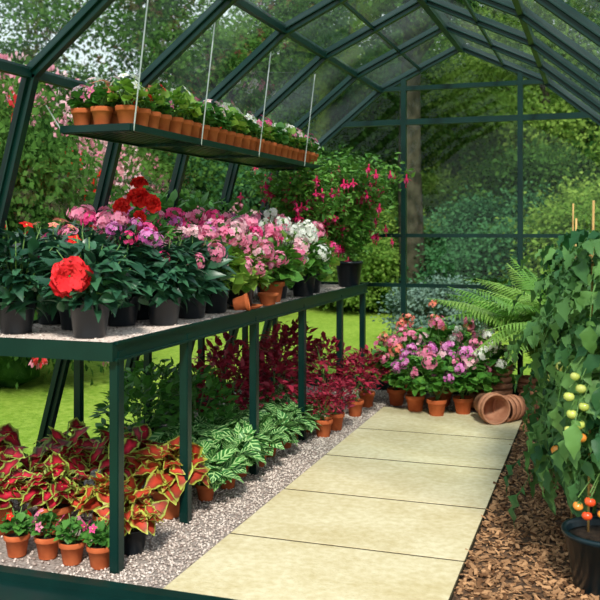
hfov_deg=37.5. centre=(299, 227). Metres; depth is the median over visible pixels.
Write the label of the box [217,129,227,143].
pot
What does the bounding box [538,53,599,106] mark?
window
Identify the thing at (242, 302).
terracotta pot
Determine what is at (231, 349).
plant
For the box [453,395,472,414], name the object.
pot
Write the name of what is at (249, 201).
shrub
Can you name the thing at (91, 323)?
pot
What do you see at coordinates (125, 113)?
pot
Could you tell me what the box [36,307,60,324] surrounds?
pot
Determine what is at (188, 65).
tree
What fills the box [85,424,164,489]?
potted coleus
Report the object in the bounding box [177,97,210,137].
seedling
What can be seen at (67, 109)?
rhododendron
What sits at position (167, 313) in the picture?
pot
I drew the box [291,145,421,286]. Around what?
potted fuchsia
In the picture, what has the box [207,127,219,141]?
pot
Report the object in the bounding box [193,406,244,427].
plant
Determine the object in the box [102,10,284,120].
tree
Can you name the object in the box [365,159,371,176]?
flower
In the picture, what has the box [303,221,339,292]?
geranium
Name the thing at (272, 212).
geranium
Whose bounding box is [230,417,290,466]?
plant
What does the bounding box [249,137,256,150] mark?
pot
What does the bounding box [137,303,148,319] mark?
pot
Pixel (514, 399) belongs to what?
terracotta pot
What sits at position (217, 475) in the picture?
plant
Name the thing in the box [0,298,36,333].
pot
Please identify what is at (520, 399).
terracotta pot
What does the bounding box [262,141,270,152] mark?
pot
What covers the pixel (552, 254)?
plant
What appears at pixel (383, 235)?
rib
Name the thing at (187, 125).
pot
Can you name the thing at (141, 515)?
potted coleus
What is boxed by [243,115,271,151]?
seedling
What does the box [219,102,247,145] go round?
seedling
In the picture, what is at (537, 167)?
shrub
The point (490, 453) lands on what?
paving slab
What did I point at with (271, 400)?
plant
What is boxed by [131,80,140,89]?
flower
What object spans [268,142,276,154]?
pot
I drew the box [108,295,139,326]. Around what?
pot
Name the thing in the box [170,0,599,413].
rib
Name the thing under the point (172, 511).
pot
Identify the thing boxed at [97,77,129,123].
seedling
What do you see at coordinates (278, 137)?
seedling
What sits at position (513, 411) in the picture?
terracotta pot
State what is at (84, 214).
geranium
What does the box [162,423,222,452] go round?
plant
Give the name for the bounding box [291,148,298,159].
pot
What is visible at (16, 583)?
rib
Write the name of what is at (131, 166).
rhododendron
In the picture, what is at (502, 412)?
terracotta pot
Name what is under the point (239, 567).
paving slab
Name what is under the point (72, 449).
potted coleus
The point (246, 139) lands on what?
pot
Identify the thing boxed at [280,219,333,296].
geranium
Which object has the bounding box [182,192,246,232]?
potted shrub
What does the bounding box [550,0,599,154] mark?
tree
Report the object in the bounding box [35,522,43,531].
flower
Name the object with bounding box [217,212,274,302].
geranium
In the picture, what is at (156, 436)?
plant
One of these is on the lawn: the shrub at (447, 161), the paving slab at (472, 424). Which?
the shrub at (447, 161)
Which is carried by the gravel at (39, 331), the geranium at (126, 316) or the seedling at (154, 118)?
the geranium at (126, 316)
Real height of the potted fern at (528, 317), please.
1.098 m
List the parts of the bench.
edge rail, leg, leg, leg, leg, leg, edge rail, leg, leg, leg, leg, leg, edge rail, leg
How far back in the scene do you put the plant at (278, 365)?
5.60 m
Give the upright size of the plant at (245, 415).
0.286 m
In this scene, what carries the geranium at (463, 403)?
on the paving slab at (472, 424)
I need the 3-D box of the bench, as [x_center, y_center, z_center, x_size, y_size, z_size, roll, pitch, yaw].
[-0.453,0.870,5.233,0.794,0.881,3.815,0,0,19]
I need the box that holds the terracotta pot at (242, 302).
[232,293,249,310]
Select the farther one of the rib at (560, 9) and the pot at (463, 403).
the pot at (463, 403)
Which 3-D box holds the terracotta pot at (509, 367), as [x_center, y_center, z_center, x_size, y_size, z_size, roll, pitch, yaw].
[1.432,1.038,6.379,0.206,0.140,0.206,0,0,-30]
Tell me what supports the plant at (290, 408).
on the floor
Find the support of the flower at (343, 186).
on the potted fuchsia at (301, 201)
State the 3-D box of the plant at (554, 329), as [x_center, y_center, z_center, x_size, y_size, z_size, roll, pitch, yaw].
[1.226,0.641,3.750,0.702,1.366,0.767,0,0,19]
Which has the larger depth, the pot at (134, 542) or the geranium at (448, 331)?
the geranium at (448, 331)
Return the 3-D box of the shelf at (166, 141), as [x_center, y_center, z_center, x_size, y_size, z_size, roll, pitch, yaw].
[-0.446,-0.429,5.064,0.336,0.012,2.700,0,0,19]
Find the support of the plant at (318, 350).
on the gravel at (377, 399)
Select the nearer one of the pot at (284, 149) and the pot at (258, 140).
the pot at (258, 140)
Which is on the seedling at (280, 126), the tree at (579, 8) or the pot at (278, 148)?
the pot at (278, 148)
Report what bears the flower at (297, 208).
on the potted fuchsia at (301, 201)
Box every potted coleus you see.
[0,423,33,471]
[0,451,33,535]
[14,451,93,530]
[25,417,107,498]
[68,472,137,528]
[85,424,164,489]
[93,486,168,555]
[124,436,210,519]
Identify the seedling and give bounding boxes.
[0,507,36,557]
[28,508,63,559]
[53,513,90,565]
[67,85,91,124]
[71,77,109,124]
[81,515,108,569]
[84,79,120,123]
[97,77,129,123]
[104,73,148,122]
[126,87,154,126]
[135,83,170,128]
[149,94,175,130]
[158,86,195,133]
[174,98,202,135]
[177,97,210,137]
[190,99,218,139]
[194,99,228,141]
[204,105,234,143]
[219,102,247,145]
[224,112,249,146]
[227,110,261,148]
[242,120,263,150]
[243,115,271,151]
[252,118,276,152]
[262,124,282,154]
[270,120,289,155]
[272,123,295,157]
[284,124,300,158]
[288,125,306,159]
[293,128,311,160]
[299,135,313,161]
[304,133,319,163]
[308,138,321,163]
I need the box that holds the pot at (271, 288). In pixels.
[258,281,284,301]
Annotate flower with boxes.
[6,512,13,520]
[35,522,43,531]
[86,85,94,97]
[89,524,96,532]
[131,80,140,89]
[293,200,301,212]
[294,211,303,221]
[318,183,324,201]
[329,183,336,197]
[339,174,348,193]
[348,178,357,191]
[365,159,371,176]
[370,169,380,183]
[375,203,384,217]
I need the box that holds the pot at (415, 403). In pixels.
[405,393,424,411]
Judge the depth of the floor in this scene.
3.74 m
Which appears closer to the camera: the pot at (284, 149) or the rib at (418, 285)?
the pot at (284, 149)
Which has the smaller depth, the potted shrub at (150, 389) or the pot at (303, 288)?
the potted shrub at (150, 389)
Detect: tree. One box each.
[0,0,165,117]
[0,42,106,95]
[67,0,370,167]
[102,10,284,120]
[169,1,397,154]
[216,0,492,178]
[309,0,527,314]
[353,0,598,180]
[385,25,493,160]
[420,0,599,183]
[487,0,598,148]
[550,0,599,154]
[578,8,599,75]
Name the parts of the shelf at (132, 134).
edge rail, edge rail, edge rail, edge rail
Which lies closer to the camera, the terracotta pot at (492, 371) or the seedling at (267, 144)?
the seedling at (267, 144)
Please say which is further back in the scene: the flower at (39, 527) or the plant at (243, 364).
the plant at (243, 364)
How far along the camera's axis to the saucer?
4.82 m
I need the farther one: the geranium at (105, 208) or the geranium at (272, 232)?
the geranium at (272, 232)
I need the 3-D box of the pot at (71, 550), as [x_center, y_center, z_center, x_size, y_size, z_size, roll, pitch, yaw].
[-0.890,1.264,3.451,0.107,0.088,0.107,0,0,0]
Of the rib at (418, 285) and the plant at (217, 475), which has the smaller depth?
the plant at (217, 475)
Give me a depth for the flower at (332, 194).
6.09 m
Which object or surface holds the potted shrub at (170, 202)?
on the gravel at (39, 331)
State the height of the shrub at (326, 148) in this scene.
3.205 m
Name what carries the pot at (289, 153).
on the seedling at (289, 152)
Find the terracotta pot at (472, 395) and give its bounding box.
[468,392,485,408]
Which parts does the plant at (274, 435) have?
pot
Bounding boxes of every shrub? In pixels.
[0,56,130,388]
[85,139,256,214]
[90,370,179,440]
[107,357,199,431]
[131,189,207,226]
[146,365,241,430]
[162,156,274,223]
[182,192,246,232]
[209,197,258,222]
[243,137,437,305]
[317,201,447,314]
[363,147,460,205]
[370,269,500,336]
[374,160,484,226]
[384,180,580,315]
[396,137,514,200]
[425,130,599,260]
[488,167,599,290]
[513,126,599,194]
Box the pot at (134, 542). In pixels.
[124,531,145,555]
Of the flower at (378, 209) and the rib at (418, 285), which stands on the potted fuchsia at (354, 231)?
the flower at (378, 209)
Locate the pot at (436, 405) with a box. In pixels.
[426,397,446,415]
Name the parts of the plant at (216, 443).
pot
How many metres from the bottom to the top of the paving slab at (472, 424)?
0.004 m
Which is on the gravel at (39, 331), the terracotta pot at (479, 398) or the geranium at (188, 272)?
the geranium at (188, 272)
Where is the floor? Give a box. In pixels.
[0,386,599,599]
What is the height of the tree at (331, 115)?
7.795 m
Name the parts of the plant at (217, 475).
pot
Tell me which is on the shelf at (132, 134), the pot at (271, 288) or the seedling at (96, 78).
the seedling at (96, 78)
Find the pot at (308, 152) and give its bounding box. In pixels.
[302,151,309,161]
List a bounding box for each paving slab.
[163,534,463,599]
[231,489,484,560]
[285,455,500,508]
[327,428,513,469]
[359,407,522,439]
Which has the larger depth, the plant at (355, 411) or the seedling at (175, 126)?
the plant at (355, 411)
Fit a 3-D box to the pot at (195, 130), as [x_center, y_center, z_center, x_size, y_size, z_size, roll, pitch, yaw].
[-0.543,-0.480,4.419,0.101,0.088,0.101,0,0,-5]
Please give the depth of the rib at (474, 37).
6.29 m
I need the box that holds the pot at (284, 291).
[272,277,286,298]
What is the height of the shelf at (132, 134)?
0.616 m
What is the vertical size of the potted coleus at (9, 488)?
0.336 m
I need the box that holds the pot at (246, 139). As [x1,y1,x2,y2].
[241,135,251,148]
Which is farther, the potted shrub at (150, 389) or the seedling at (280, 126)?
the seedling at (280, 126)
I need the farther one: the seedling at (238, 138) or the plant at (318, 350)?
the plant at (318, 350)
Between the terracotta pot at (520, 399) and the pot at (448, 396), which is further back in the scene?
the pot at (448, 396)
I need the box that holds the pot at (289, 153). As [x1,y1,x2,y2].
[287,147,292,158]
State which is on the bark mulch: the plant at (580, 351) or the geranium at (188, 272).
the plant at (580, 351)
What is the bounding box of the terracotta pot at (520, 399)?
[509,394,528,420]
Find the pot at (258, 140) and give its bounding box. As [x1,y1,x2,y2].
[255,139,264,151]
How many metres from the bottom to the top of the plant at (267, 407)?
0.281 m
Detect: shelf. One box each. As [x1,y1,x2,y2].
[46,0,320,170]
[84,131,313,168]
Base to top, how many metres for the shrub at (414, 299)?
0.896 m
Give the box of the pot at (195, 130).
[190,122,201,137]
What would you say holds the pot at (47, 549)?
on the seedling at (47, 549)
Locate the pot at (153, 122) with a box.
[148,111,160,128]
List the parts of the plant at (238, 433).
pot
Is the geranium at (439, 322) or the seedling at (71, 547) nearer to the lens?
the seedling at (71, 547)
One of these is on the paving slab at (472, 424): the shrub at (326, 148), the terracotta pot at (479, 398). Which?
the terracotta pot at (479, 398)
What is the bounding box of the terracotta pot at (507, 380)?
[491,377,511,383]
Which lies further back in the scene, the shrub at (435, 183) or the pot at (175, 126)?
the shrub at (435, 183)
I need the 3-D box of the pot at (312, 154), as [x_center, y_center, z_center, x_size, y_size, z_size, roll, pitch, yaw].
[0.057,-0.480,6.154,0.101,0.088,0.101,0,0,45]
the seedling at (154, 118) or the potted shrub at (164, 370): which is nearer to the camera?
the seedling at (154, 118)
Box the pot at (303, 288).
[291,274,316,296]
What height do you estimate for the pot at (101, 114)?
0.088 m
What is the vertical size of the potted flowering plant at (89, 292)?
0.426 m
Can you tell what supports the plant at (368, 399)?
on the gravel at (377, 399)
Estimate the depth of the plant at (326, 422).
5.51 m
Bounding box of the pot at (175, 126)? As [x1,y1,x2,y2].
[169,117,183,133]
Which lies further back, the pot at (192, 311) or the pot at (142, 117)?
the pot at (192, 311)
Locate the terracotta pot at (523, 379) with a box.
[518,375,537,383]
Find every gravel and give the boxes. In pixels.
[0,284,345,341]
[0,385,474,587]
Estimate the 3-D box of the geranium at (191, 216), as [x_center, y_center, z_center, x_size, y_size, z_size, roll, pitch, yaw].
[-0.564,0.163,4.921,0.530,0.557,0.521,0,0,-23]
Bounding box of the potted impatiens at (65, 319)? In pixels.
[19,224,135,330]
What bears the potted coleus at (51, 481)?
on the floor
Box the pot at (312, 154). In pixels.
[308,152,314,163]
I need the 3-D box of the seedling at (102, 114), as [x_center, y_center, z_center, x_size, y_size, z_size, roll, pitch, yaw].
[-0.862,-0.540,3.838,0.151,0.208,0.147,0,0,29]
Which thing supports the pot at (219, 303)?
on the geranium at (219, 303)
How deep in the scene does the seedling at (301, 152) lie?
5.93 m
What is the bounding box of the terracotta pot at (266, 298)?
[257,292,278,305]
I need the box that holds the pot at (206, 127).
[199,125,209,139]
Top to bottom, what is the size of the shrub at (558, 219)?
2.365 m
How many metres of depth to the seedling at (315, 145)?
6.13 m
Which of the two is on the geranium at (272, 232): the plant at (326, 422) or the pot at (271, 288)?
the pot at (271, 288)
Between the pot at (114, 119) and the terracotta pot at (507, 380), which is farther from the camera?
the terracotta pot at (507, 380)
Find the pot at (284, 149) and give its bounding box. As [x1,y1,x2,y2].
[280,145,288,157]
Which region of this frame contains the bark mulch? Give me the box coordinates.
[454,417,599,599]
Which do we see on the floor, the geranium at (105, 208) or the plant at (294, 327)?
the plant at (294, 327)
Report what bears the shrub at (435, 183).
on the lawn
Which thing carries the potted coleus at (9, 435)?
on the floor
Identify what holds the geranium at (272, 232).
on the gravel at (39, 331)
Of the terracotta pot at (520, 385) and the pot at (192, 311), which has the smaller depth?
the pot at (192, 311)
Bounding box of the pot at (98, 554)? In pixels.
[86,541,108,569]
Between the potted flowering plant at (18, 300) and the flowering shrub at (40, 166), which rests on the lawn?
the flowering shrub at (40, 166)
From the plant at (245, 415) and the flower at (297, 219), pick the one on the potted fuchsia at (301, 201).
the flower at (297, 219)
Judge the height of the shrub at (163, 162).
3.497 m
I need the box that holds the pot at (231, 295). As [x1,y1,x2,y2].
[228,286,253,307]
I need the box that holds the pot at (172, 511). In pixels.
[151,488,179,519]
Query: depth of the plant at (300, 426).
5.26 m
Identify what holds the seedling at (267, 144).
on the shelf at (132, 134)
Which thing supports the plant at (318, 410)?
on the gravel at (377, 399)
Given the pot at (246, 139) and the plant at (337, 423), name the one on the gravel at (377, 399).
the plant at (337, 423)
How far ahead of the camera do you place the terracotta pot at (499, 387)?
6.29 m
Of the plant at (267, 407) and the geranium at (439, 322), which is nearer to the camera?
the plant at (267, 407)
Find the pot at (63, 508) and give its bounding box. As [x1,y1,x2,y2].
[37,499,73,530]
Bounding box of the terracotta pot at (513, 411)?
[493,396,516,422]
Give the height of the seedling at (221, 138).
0.225 m
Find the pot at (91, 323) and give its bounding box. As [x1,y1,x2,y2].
[67,298,110,337]
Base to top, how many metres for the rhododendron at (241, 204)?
1.893 m
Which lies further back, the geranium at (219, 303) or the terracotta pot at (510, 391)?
the terracotta pot at (510, 391)
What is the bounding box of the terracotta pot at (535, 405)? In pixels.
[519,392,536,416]
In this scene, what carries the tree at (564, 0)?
on the lawn
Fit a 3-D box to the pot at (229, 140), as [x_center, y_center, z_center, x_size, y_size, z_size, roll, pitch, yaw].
[-0.401,-0.480,4.827,0.101,0.088,0.101,0,0,-9]
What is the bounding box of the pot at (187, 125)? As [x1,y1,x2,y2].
[181,120,193,135]
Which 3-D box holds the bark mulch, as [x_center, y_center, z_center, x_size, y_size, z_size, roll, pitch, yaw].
[1.560,1.312,4.647,1.009,0.061,4.150,0,0,19]
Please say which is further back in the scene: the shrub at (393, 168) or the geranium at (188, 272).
the shrub at (393, 168)
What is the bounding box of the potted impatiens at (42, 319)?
[0,218,85,324]
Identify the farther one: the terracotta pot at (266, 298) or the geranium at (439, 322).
the geranium at (439, 322)
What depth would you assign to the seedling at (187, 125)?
4.29 m
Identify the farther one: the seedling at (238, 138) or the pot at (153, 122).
the seedling at (238, 138)
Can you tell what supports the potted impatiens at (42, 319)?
on the gravel at (39, 331)
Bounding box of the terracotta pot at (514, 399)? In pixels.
[504,395,520,421]
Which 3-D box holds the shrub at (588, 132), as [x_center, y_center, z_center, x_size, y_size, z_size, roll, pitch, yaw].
[6.034,-0.374,14.315,4.711,3.870,5.000,0,0,-12]
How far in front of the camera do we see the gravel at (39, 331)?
3.89 m
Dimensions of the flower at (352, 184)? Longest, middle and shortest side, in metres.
0.128 x 0.059 x 0.058 m
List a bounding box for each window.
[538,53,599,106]
[546,75,599,119]
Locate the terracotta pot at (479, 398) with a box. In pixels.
[474,392,497,422]
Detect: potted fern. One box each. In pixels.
[427,257,552,374]
[485,296,553,353]
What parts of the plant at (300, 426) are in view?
pot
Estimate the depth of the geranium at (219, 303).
4.57 m
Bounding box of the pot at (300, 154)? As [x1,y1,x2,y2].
[297,150,303,160]
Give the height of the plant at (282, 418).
0.250 m
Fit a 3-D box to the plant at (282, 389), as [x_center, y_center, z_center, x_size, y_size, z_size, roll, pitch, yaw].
[-0.177,1.168,5.840,0.376,0.280,0.380,0,0,2]
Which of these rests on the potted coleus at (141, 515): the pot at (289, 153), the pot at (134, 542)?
the pot at (134, 542)
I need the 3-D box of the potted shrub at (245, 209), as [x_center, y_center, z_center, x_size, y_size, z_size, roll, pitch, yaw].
[-0.510,0.118,5.824,0.621,0.646,0.623,0,0,-36]
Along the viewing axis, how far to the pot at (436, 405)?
6.10 m
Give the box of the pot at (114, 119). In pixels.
[111,109,117,123]
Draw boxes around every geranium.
[44,204,132,277]
[84,205,130,244]
[92,211,184,326]
[126,237,209,324]
[127,207,167,225]
[129,207,202,246]
[164,224,236,318]
[168,207,240,271]
[187,218,256,312]
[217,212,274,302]
[221,217,274,307]
[227,213,248,233]
[246,223,305,301]
[251,207,291,292]
[258,216,311,298]
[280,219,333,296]
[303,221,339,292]
[366,330,420,405]
[383,313,446,393]
[388,341,440,411]
[410,300,477,347]
[410,345,465,415]
[412,315,467,406]
[435,338,492,414]
[447,323,516,393]
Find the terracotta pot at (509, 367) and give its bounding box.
[491,364,512,369]
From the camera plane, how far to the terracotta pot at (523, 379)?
6.41 m
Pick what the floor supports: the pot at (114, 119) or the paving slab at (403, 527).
the paving slab at (403, 527)
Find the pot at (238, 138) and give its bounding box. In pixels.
[233,133,243,146]
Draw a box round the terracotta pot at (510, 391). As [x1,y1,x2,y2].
[484,388,512,395]
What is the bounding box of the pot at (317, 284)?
[313,273,322,292]
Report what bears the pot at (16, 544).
on the seedling at (16, 540)
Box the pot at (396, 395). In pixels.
[387,387,405,405]
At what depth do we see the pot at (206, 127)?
4.49 m
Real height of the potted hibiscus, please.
0.695 m
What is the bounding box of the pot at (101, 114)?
[90,106,113,123]
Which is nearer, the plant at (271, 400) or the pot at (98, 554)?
the pot at (98, 554)
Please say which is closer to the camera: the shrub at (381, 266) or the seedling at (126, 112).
the seedling at (126, 112)
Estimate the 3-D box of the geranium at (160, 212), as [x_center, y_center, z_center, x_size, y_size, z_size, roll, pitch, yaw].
[-0.852,0.159,4.890,0.494,0.564,0.515,0,0,37]
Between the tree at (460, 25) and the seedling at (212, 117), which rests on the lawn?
the tree at (460, 25)
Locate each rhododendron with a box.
[0,50,141,206]
[77,139,191,208]
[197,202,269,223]
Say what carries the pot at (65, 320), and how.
on the potted impatiens at (65, 319)
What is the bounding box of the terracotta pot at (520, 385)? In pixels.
[517,382,535,389]
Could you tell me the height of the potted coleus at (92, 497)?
0.266 m
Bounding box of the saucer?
[231,304,262,308]
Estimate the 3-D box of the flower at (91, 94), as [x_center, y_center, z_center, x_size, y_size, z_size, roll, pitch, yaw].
[-0.891,-0.578,3.806,0.069,0.066,0.038,-21,-35,39]
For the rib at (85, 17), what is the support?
on the floor
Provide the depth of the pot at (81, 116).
3.86 m
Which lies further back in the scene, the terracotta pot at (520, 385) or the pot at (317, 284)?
the terracotta pot at (520, 385)
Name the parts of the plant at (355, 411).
pot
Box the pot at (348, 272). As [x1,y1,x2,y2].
[336,261,362,286]
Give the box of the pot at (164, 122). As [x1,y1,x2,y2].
[158,114,171,130]
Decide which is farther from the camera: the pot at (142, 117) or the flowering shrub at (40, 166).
the flowering shrub at (40, 166)
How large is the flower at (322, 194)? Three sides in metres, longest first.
0.142 x 0.090 x 0.090 m
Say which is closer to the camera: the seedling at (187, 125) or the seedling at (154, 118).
the seedling at (154, 118)
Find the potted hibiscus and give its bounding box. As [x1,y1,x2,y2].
[98,176,184,319]
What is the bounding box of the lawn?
[0,300,532,466]
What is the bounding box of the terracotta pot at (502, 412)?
[480,393,510,424]
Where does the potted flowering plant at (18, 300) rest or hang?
on the gravel at (39, 331)
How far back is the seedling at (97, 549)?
3.38 m
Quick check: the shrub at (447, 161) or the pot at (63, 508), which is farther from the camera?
the shrub at (447, 161)
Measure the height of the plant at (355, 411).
0.446 m
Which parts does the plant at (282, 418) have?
pot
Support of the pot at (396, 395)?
on the geranium at (396, 394)
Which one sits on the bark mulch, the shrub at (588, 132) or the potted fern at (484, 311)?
the potted fern at (484, 311)
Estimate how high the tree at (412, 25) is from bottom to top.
9.108 m
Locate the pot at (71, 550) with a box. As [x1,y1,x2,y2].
[58,536,85,565]
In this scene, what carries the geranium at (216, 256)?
on the gravel at (39, 331)
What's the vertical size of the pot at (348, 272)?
0.190 m
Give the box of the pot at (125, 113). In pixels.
[115,105,138,122]
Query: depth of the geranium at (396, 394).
6.48 m
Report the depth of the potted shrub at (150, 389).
4.61 m
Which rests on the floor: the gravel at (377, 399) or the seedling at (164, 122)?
the gravel at (377, 399)
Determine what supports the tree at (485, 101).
on the lawn
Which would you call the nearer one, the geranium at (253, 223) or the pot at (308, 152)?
the geranium at (253, 223)
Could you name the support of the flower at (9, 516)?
on the seedling at (16, 540)
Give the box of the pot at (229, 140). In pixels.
[225,131,235,145]
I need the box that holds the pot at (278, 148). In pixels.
[274,144,282,155]
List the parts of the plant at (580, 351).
pot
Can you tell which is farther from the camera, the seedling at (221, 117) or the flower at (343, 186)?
the flower at (343, 186)
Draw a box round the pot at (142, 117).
[135,108,150,126]
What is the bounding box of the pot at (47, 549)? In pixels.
[34,531,59,559]
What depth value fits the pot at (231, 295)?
4.87 m
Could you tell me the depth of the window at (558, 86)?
6.47 m
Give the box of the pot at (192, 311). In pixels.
[179,294,205,318]
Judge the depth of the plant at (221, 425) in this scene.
4.83 m
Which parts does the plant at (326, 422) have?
pot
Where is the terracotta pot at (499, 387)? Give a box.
[491,383,512,390]
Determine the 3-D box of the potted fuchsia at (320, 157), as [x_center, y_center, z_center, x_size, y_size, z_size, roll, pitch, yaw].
[0.112,-0.129,6.845,0.946,1.139,0.852,0,0,-32]
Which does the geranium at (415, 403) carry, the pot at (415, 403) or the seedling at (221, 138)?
the pot at (415, 403)
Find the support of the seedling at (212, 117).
on the shelf at (132, 134)
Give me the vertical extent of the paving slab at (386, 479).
0.004 m
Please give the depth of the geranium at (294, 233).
5.50 m
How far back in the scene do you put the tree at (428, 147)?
22.12 m
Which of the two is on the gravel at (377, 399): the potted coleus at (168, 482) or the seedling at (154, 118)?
the potted coleus at (168, 482)
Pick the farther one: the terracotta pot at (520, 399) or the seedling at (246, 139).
the terracotta pot at (520, 399)
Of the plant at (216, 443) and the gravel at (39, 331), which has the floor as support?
the plant at (216, 443)
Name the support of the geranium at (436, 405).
on the paving slab at (472, 424)
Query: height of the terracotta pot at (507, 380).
0.140 m
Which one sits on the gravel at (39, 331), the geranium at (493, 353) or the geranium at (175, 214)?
the geranium at (175, 214)
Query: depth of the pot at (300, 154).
5.92 m
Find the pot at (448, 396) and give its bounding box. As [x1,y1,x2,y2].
[433,388,452,406]
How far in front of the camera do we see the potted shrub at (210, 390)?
4.89 m
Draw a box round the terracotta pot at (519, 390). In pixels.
[517,387,535,393]
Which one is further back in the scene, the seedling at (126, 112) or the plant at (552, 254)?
the plant at (552, 254)
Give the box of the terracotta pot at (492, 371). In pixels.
[491,368,512,376]
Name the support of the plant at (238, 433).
on the gravel at (377, 399)
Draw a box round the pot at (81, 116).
[71,108,91,124]
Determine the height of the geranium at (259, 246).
0.502 m
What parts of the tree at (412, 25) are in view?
crown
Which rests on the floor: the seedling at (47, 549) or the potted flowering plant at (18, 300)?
the seedling at (47, 549)
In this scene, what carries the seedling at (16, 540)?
on the floor
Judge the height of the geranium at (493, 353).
0.640 m
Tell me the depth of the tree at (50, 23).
16.65 m
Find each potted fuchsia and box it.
[235,156,360,289]
[251,144,359,268]
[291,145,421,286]
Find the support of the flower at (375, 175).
on the potted fuchsia at (354, 231)
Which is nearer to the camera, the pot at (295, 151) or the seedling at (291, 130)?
the seedling at (291, 130)
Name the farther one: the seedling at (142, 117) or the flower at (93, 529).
the seedling at (142, 117)
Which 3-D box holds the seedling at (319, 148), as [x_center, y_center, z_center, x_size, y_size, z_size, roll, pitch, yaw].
[0.080,-0.538,6.261,0.144,0.204,0.140,0,0,34]
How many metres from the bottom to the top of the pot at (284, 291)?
0.140 m
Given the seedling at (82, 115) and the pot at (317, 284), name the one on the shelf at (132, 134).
the seedling at (82, 115)
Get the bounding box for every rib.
[0,0,599,237]
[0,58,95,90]
[0,565,236,599]
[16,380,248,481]
[35,0,599,446]
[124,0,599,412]
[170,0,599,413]
[215,22,599,388]
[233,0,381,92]
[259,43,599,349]
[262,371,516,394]
[321,281,547,288]
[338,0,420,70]
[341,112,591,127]
[370,234,562,237]
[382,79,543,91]
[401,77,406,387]
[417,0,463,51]
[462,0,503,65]
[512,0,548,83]
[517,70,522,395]
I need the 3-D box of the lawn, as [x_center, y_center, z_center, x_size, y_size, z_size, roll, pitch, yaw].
[12.891,1.455,37.866,120.000,0.190,100.000,0,0,19]
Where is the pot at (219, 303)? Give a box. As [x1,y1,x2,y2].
[205,285,230,312]
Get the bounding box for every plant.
[0,221,66,333]
[32,231,145,337]
[148,428,202,444]
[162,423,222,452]
[178,414,234,436]
[192,332,272,408]
[192,346,264,411]
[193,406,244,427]
[195,440,247,501]
[197,431,265,489]
[216,402,263,422]
[220,422,273,477]
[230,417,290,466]
[235,341,311,404]
[237,397,282,412]
[240,325,318,389]
[259,318,328,397]
[259,392,286,405]
[259,409,302,456]
[262,404,312,448]
[263,384,297,402]
[275,399,322,438]
[289,331,355,408]
[289,396,329,432]
[306,383,342,437]
[317,374,355,430]
[330,353,380,416]
[343,344,392,407]
[504,204,599,491]
[504,218,599,528]
[514,200,599,598]
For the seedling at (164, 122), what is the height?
0.195 m
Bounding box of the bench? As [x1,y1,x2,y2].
[0,282,367,573]
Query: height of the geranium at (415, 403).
0.503 m
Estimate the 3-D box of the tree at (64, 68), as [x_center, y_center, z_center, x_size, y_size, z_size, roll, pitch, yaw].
[-12.601,-3.122,36.085,11.957,10.052,12.497,0,0,-13]
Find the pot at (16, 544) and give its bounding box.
[3,531,30,557]
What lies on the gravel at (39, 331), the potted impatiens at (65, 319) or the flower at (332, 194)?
the potted impatiens at (65, 319)
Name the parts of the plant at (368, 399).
pot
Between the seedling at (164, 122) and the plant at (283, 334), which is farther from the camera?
the plant at (283, 334)
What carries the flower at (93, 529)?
on the seedling at (97, 549)
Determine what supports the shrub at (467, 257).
on the lawn
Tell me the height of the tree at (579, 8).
7.662 m
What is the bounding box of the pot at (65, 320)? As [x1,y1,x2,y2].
[59,310,72,330]
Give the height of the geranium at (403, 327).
0.666 m
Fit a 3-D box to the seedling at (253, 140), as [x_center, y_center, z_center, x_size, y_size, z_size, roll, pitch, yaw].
[-0.295,-0.544,5.135,0.166,0.217,0.161,0,0,-27]
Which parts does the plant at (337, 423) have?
pot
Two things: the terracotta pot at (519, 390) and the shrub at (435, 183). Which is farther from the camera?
the shrub at (435, 183)
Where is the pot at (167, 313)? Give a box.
[147,293,180,324]

